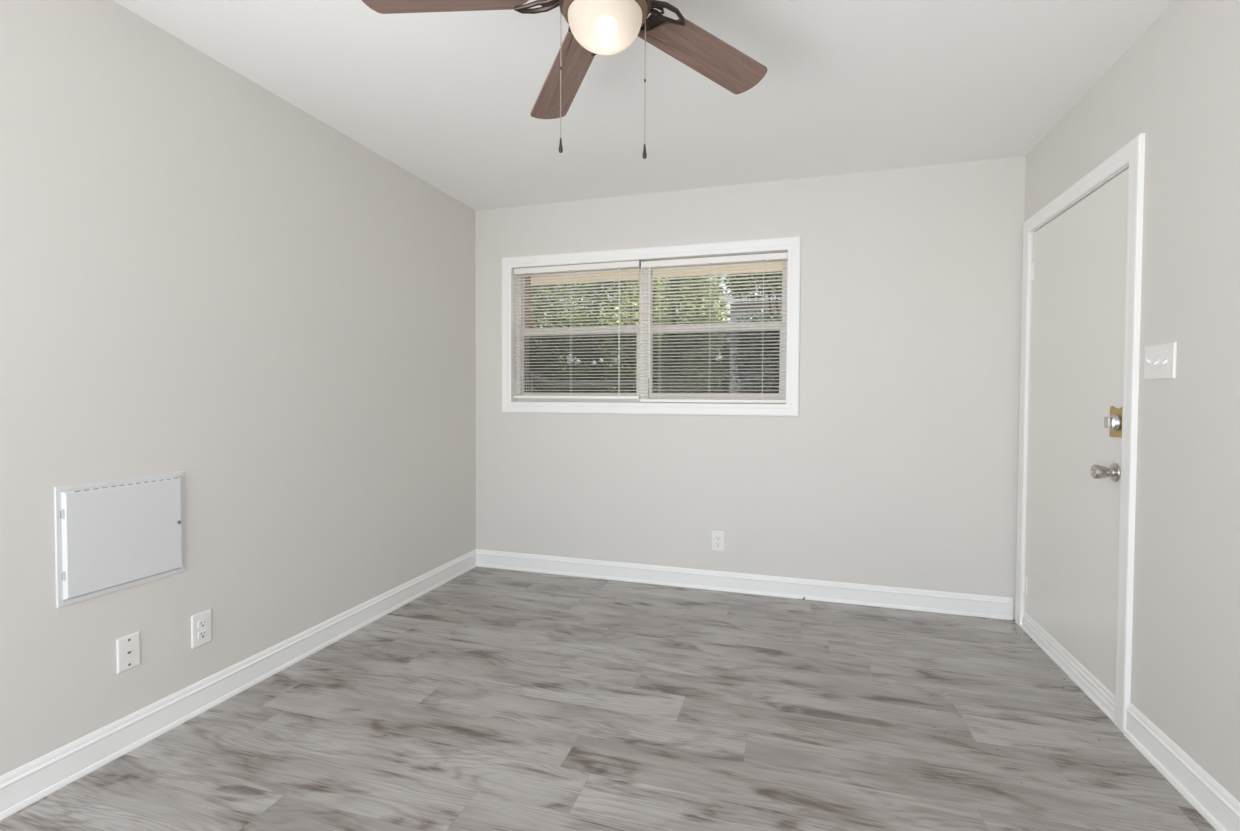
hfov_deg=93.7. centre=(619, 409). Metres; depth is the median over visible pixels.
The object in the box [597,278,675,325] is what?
tree
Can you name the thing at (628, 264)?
blind
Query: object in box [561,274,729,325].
tree
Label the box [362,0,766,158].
ceiling fan
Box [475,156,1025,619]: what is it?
wall
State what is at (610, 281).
tree
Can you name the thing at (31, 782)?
baseboard
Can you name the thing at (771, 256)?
blind
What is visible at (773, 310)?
shrub
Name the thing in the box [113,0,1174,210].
ceiling
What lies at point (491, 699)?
floor
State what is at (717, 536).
wall outlet
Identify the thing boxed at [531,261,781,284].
eave
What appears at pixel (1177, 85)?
wall
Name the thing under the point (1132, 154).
door frame
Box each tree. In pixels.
[531,284,561,327]
[532,281,638,327]
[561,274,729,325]
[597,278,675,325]
[657,275,717,324]
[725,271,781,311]
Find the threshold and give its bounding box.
[1020,623,1114,723]
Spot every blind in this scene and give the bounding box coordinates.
[513,260,640,398]
[640,252,787,402]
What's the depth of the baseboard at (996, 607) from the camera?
3.46 m
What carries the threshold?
on the floor
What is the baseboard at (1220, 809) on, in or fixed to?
attached to the wall at (1177, 85)
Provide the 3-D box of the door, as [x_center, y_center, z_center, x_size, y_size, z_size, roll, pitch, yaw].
[1.936,0.112,2.531,0.108,1.982,0.919,1,1,17]
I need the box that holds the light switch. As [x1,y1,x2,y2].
[1144,342,1176,379]
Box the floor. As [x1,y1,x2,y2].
[0,566,1215,830]
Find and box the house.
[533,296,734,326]
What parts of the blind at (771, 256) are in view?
ladder cord, ladder cord, rail, head rail, ladder cord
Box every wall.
[0,0,475,775]
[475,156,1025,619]
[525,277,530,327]
[1024,0,1239,801]
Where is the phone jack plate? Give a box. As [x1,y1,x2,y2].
[116,631,139,673]
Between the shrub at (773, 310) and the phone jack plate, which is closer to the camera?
the phone jack plate
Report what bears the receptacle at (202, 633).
attached to the wall outlet at (201, 625)
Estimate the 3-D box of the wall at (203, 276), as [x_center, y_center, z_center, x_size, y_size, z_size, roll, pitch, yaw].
[-1.638,-0.095,2.071,0.120,2.440,4.300,1,1,17]
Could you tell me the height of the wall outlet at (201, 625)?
0.122 m
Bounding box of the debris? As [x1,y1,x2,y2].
[815,608,1124,782]
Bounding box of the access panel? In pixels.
[54,471,184,607]
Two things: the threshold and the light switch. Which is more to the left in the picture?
the threshold
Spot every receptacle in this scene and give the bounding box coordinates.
[198,619,206,627]
[198,629,206,638]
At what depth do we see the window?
3.70 m
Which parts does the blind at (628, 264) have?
ladder cord, ladder cord, head rail, rail, ladder cord, lift cord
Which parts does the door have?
knob, deadbolt plate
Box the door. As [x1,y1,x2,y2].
[1021,168,1128,714]
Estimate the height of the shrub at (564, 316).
4.680 m
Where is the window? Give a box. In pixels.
[501,236,800,416]
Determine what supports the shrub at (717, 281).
on the ground
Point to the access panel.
(111, 534)
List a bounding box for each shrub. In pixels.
[531,282,604,327]
[674,274,728,323]
[734,308,781,399]
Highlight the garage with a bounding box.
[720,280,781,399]
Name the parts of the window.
sash, sash, sash, sash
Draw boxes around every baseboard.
[0,549,476,820]
[476,549,1012,619]
[1124,703,1239,830]
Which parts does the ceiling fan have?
blade, pull knob, blade, pull chain, lamp shade, pull knob, pull chain, blade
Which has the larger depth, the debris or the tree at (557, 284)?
the tree at (557, 284)
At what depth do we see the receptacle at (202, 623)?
2.16 m
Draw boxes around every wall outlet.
[191,609,211,648]
[712,531,724,551]
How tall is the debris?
0.004 m
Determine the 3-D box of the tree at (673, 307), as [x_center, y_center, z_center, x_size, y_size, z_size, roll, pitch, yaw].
[1.269,-1.206,10.974,1.212,4.895,1.646,1,1,17]
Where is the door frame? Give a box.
[1015,133,1144,732]

